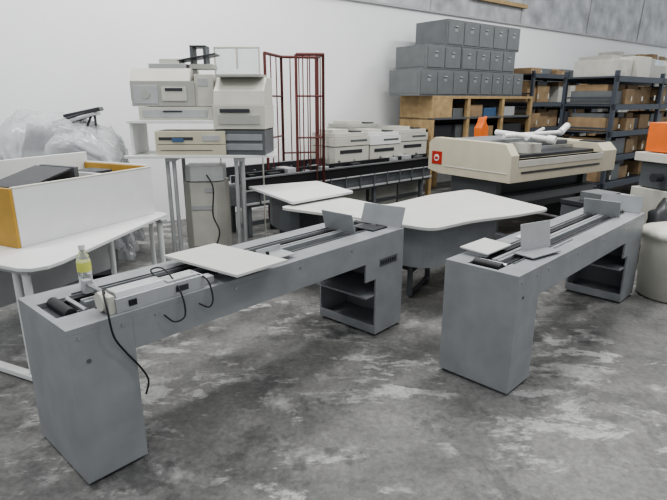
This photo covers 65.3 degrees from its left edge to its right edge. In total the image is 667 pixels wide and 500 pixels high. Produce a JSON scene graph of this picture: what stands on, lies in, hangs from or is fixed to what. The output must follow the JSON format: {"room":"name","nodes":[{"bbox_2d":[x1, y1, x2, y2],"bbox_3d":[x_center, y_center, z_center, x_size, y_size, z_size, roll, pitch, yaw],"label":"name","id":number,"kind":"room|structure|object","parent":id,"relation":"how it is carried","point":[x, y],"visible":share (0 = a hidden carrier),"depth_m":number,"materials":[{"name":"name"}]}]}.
{"room":"storage warehouse","nodes":[
{"label":"storage warehouse","id":0,"kind":"room"},
{"bbox_2d":[0,181,666,499],"bbox_3d":[4.000,-1.182,10.587,26.000,0.100,27.000,0,16,0],"label":"floor","id":1,"kind":"structure","parent":0,"point":[278,398],"depth_m":3.06,"materials":[{"name":"concrete"}]},
{"bbox_2d":[22,107,120,250],"bbox_3d":[-2.907,-0.721,5.783,1.352,1.677,0.989,-3,16,-12],"label":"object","id":2,"kind":"object","parent":1,"relation":"on","point":[41,138],"visible":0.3,"depth_m":5.45,"materials":[{"name":"white plastic"}]},
{"bbox_2d":[0,211,166,381],"bbox_3d":[-2.028,0.225,4.090,1.550,0.800,1.600,7,18,24],"label":"desk","id":3,"kind":"object","parent":1,"relation":"on","point":[48,265],"visible":0.41,"depth_m":3.85,"materials":[{"name":"white laminate"}]},
{"bbox_2d":[0,152,154,248],"bbox_3d":[-2.175,-0.451,4.086,0.779,0.500,1.260,7,18,24],"label":"storage box","id":4,"kind":"object","parent":3,"relation":"on","point":[30,214],"visible":0.96,"depth_m":3.88,"materials":[{"name":"white laminate"}]},
{"bbox_2d":[0,164,111,187],"bbox_3d":[-2.145,-0.537,4.041,0.500,0.250,1.000,7,18,24],"label":"lid","id":5,"kind":"object","parent":4,"relation":"in","point":[40,173],"visible":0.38,"depth_m":3.84,"materials":[{"name":"plastic"}]},
{"bbox_2d":[56,136,118,280],"bbox_3d":[-2.454,-0.446,5.230,0.787,1.457,0.732,-6,17,-19],"label":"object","id":6,"kind":"object","parent":1,"relation":"on","point":[92,154],"visible":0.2,"depth_m":5.02,"materials":[{"name":"grey paint"}]},
{"bbox_2d":[124,149,276,252],"bbox_3d":[-1.440,-0.536,6.039,1.620,1.180,0.660,-1,16,-4],"label":"work table","id":7,"kind":"object","parent":1,"relation":"on","point":[151,154],"visible":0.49,"depth_m":5.76,"materials":[{"name":"white metal"}]},
{"bbox_2d":[126,119,212,154],"bbox_3d":[-1.640,-1.275,5.823,1.120,0.360,0.560,-1,16,-2],"label":"shelf","id":8,"kind":"object","parent":7,"relation":"on","point":[138,132],"visible":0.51,"depth_m":5.61,"materials":[{"name":"white laminate"}]},
{"bbox_2d":[130,68,218,119],"bbox_3d":[-1.720,-1.708,5.721,0.880,0.530,0.520,-1,16,-2],"label":"printer","id":9,"kind":"object","parent":8,"relation":"on","point":[165,93],"visible":0.9,"depth_m":5.49,"materials":[{"name":"white plastic"}]},
{"bbox_2d":[148,45,219,69],"bbox_3d":[-1.610,-2.085,5.638,0.697,0.240,0.350,-1,16,-2],"label":"printer part","id":10,"kind":"object","parent":9,"relation":"on","point":[163,63],"visible":0.94,"depth_m":5.56,"materials":[{"name":"white plastic"}]},
{"bbox_2d":[154,129,226,154],"bbox_3d":[-1.530,-1.191,5.731,0.740,0.250,0.432,-1,16,-2],"label":"scanner","id":11,"kind":"object","parent":7,"relation":"on","point":[168,141],"visible":0.9,"depth_m":5.54,"materials":[{"name":"beige plastic"}]},
{"bbox_2d":[212,74,273,154],"bbox_3d":[-0.981,-1.489,5.716,0.560,0.830,0.530,1,16,4],"label":"printer","id":12,"kind":"object","parent":7,"relation":"on","point":[242,107],"visible":1,"depth_m":5.50,"materials":[{"name":"white plastic"}]},
{"bbox_2d":[184,162,231,248],"bbox_3d":[-1.468,-0.475,6.082,0.460,1.040,0.451,-1,16,-4],"label":"tower","id":13,"kind":"object","parent":1,"relation":"on","point":[206,185],"visible":0.81,"depth_m":5.92,"materials":[{"name":"white plastic"}]},
{"bbox_2d":[18,203,404,483],"bbox_3d":[-0.467,0.352,3.350,0.710,0.965,2.520,14,21,40],"label":"conveyor","id":14,"kind":"object","parent":1,"relation":"on","point":[81,345],"visible":1,"depth_m":2.64,"materials":[{"name":"grey metal"}]},
{"bbox_2d":[76,244,93,289],"bbox_3d":[-1.290,0.087,2.690,0.070,0.240,0.070,0,16,0],"label":"water bottle","id":15,"kind":"object","parent":14,"relation":"on","point":[83,262],"visible":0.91,"depth_m":2.66,"materials":[{"name":"yellow plastic"}]},
{"bbox_2d":[213,47,266,236],"bbox_3d":[-1.120,-1.222,6.324,0.530,2.340,0.030,0,16,0],"label":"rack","id":16,"kind":"object","parent":1,"relation":"on","point":[214,48],"visible":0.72,"depth_m":6.03,"materials":[{"name":"white metal"}]},
{"bbox_2d":[263,51,324,228],"bbox_3d":[-0.561,-1.528,7.369,0.840,2.350,0.648,-3,16,-12],"label":"roll cage","id":17,"kind":"object","parent":1,"relation":"on","point":[316,56],"visible":0.57,"depth_m":7.24,"materials":[{"name":"red metal"}]},
{"bbox_2d":[249,181,352,233],"bbox_3d":[-0.313,-0.283,5.836,0.888,0.792,1.097,-10,19,-30],"label":"folding table","id":18,"kind":"object","parent":1,"relation":"on","point":[280,195],"visible":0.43,"depth_m":5.55,"materials":[{"name":"white laminate"}]},
{"bbox_2d":[226,153,431,237],"bbox_3d":[0.130,-0.986,8.112,3.900,0.895,0.555,-14,21,-41],"label":"mail sorter line","id":19,"kind":"object","parent":1,"relation":"on","point":[371,174],"visible":0.69,"depth_m":7.76,"materials":[{"name":"grey paint"}]},
{"bbox_2d":[311,128,369,201],"bbox_3d":[0.105,-1.276,8.369,0.720,1.310,0.615,-13,21,-38],"label":"copier","id":20,"kind":"object","parent":1,"relation":"on","point":[342,145],"visible":0.5,"depth_m":8.04,"materials":[{"name":"white plastic"}]},
{"bbox_2d":[327,120,380,129],"bbox_3d":[0.355,-1.551,9.143,0.720,1.410,0.615,-13,21,-38],"label":"copier","id":21,"kind":"object","parent":1,"relation":"on","point":[337,124],"visible":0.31,"depth_m":8.79,"materials":[{"name":"white plastic"}]},
{"bbox_2d":[355,128,400,203],"bbox_3d":[0.665,-1.413,8.881,0.720,1.290,0.615,-13,21,-38],"label":"copier","id":22,"kind":"object","parent":1,"relation":"on","point":[383,143],"visible":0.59,"depth_m":8.62,"materials":[{"name":"white plastic"}]},
{"bbox_2d":[381,125,427,201],"bbox_3d":[1.205,-1.564,9.368,0.720,1.310,0.615,-13,21,-38],"label":"copier","id":23,"kind":"object","parent":1,"relation":"on","point":[413,139],"visible":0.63,"depth_m":9.10,"materials":[{"name":"white plastic"}]},
{"bbox_2d":[283,190,546,295],"bbox_3d":[0.791,-0.054,5.132,2.350,0.742,1.546,-7,17,-22],"label":"table","id":24,"kind":"object","parent":1,"relation":"on","point":[435,226],"visible":0.48,"depth_m":4.80,"materials":[{"name":"laminate"}]},
{"bbox_2d":[399,96,532,195],"bbox_3d":[2.753,-2.204,10.666,3.200,1.820,0.800,-12,20,-37],"label":"wooden shelf","id":25,"kind":"object","parent":1,"relation":"on","point":[441,116],"visible":0.7,"depth_m":9.89,"materials":[{"name":"brown wood"}]},
{"bbox_2d":[389,19,522,95],"bbox_3d":[2.463,-3.615,9.965,3.106,1.280,0.780,-12,20,-37],"label":"boxes","id":26,"kind":"object","parent":25,"relation":"on","point":[448,57],"visible":0.99,"depth_m":9.41,"materials":[{"name":"grey paint"}]},
{"bbox_2d":[428,135,616,239],"bbox_3d":[2.641,-0.954,7.326,2.336,1.270,1.364,-11,19,-33],"label":"printer","id":27,"kind":"object","parent":1,"relation":"on","point":[541,173],"visible":0.77,"depth_m":6.75,"materials":[{"name":"beige plastic"}]},
{"bbox_2d":[495,123,569,143],"bbox_3d":[2.592,-1.551,6.848,0.801,0.222,1.177,10,19,30],"label":"pipes","id":28,"kind":"object","parent":27,"relation":"on","point":[540,134],"visible":1,"depth_m":6.62,"materials":[{"name":"white plastic"}]},
{"bbox_2d":[504,71,578,135],"bbox_3d":[5.546,-3.140,12.953,3.900,2.350,0.900,-12,20,-37],"label":"rack","id":29,"kind":"object","parent":1,"relation":"on","point":[534,76],"visible":0.1,"depth_m":11.70,"materials":[{"name":"metal"}]},
{"bbox_2d":[513,67,573,74],"bbox_3d":[5.520,-4.268,12.553,3.571,0.138,0.780,-12,20,-37],"label":"cartons","id":30,"kind":"object","parent":29,"relation":"in","point":[516,70],"visible":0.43,"depth_m":11.62,"materials":[{"name":"cardboard"}]},
{"bbox_2d":[503,81,602,137],"bbox_3d":[5.546,-3.273,12.862,3.638,1.656,0.780,-12,20,-37],"label":"cardboard boxes","id":31,"kind":"object","parent":29,"relation":"in","point":[544,91],"visible":0.38,"depth_m":12.07,"materials":[{"name":"brown cardboard"}]},
{"bbox_2d":[439,193,645,393],"bbox_3d":[1.749,0.146,4.058,0.505,0.969,2.460,15,22,43],"label":"conveyor","id":32,"kind":"object","parent":1,"relation":"on","point":[492,288],"visible":1,"depth_m":3.35,"materials":[{"name":"grey metal"}]},
{"bbox_2d":[560,189,634,215],"bbox_3d":[3.000,-0.288,5.902,0.720,0.780,0.540,-9,18,-29],"label":"crate","id":33,"kind":"object","parent":1,"relation":"on","point":[570,204],"visible":0.23,"depth_m":5.75,"materials":[{"name":"grey paint"}]},
{"bbox_2d":[557,70,666,189],"bbox_3d":[5.629,-2.183,9.906,3.600,2.200,0.900,-12,20,-37],"label":"rack","id":34,"kind":"object","parent":1,"relation":"on","point":[616,80],"visible":0.41,"depth_m":8.93,"materials":[{"name":"metal"}]},
{"bbox_2d":[567,84,666,181],"bbox_3d":[5.636,-2.263,9.836,3.357,1.594,0.780,-12,20,-37],"label":"cardboard boxes","id":35,"kind":"object","parent":34,"relation":"in","point":[627,94],"visible":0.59,"depth_m":9.00,"materials":[{"name":"brown cardboard"}]},
{"bbox_2d":[573,55,666,77],"bbox_3d":[5.517,-3.284,9.442,3.051,0.333,0.780,-12,20,-37],"label":"cartons","id":36,"kind":"object","parent":34,"relation":"in","point":[606,65],"visible":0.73,"depth_m":8.70,"materials":[{"name":"white cardboard"}]},
{"bbox_2d":[630,122,666,243],"bbox_3d":[4.020,-0.720,6.100,0.850,1.500,0.680,-6,17,-19],"label":"machine","id":37,"kind":"object","parent":1,"relation":"on","point":[652,184],"visible":0.45,"depth_m":6.03,"materials":[{"name":"white plastic"}]},
{"bbox_2d":[635,221,666,302],"bbox_3d":[3.130,0.103,4.747,0.630,0.670,0.645,0,16,0],"label":"bin","id":38,"kind":"object","parent":1,"relation":"on","point":[651,281],"visible":0.94,"depth_m":4.66,"materials":[{"name":"white plastic"}]},
{"bbox_2d":[646,197,666,223],"bbox_3d":[3.626,-0.165,5.522,0.584,0.754,0.579,15,22,41],"label":"trash bag","id":39,"kind":"object","parent":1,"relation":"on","point":[659,214],"visible":0.27,"depth_m":5.46,"materials":[{"name":"grey plastic"}]},
{"bbox_3d":[8.863,-3.932,15.424,4.200,2.500,0.900,-12,20,-37],"label":"rack","id":40,"kind":"object","parent":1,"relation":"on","visible":0},
{"bbox_2d":[598,51,666,111],"bbox_3d":[8.803,-4.378,15.192,3.782,2.486,0.780,-12,20,-37],"label":"cardboard boxes","id":41,"kind":"object","parent":40,"relation":"in","point":[618,53],"visible":0.05,"depth_m":14.38,"materials":[{"name":"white cardboard"}]},
{"bbox_3d":[2.450,-1.298,8.732,0.628,1.149,0.400,-12,20,-37],"label":"utility cart","id":42,"kind":"object","parent":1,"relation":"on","visible":0},
{"bbox_2d":[474,116,487,136],"bbox_3d":[2.420,-2.010,8.506,0.220,0.346,0.140,-12,20,-37],"label":"tool bag","id":43,"kind":"object","parent":42,"relation":"on","point":[481,128],"visible":0.84,"depth_m":8.46,"materials":[{"name":"plastic"}]},
{"bbox_2d":[0,0,666,222],"bbox_3d":[2.286,-3.163,11.104,28.000,3.420,0.204,-12,20,-37],"label":"wall","id":44,"kind":"structure","parent":0,"point":[58,58],"depth_m":7.62,"materials":[{"name":"white paint"}]},
{"bbox_2d":[352,0,666,47],"bbox_3d":[2.323,-6.264,10.161,28.000,3.101,0.321,-12,20,-37],"label":"insulation","id":45,"kind":"object","parent":44,"relation":"attached to","point":[634,21],"visible":1,"depth_m":13.32,"materials":[{"name":"metal"}]}
]}

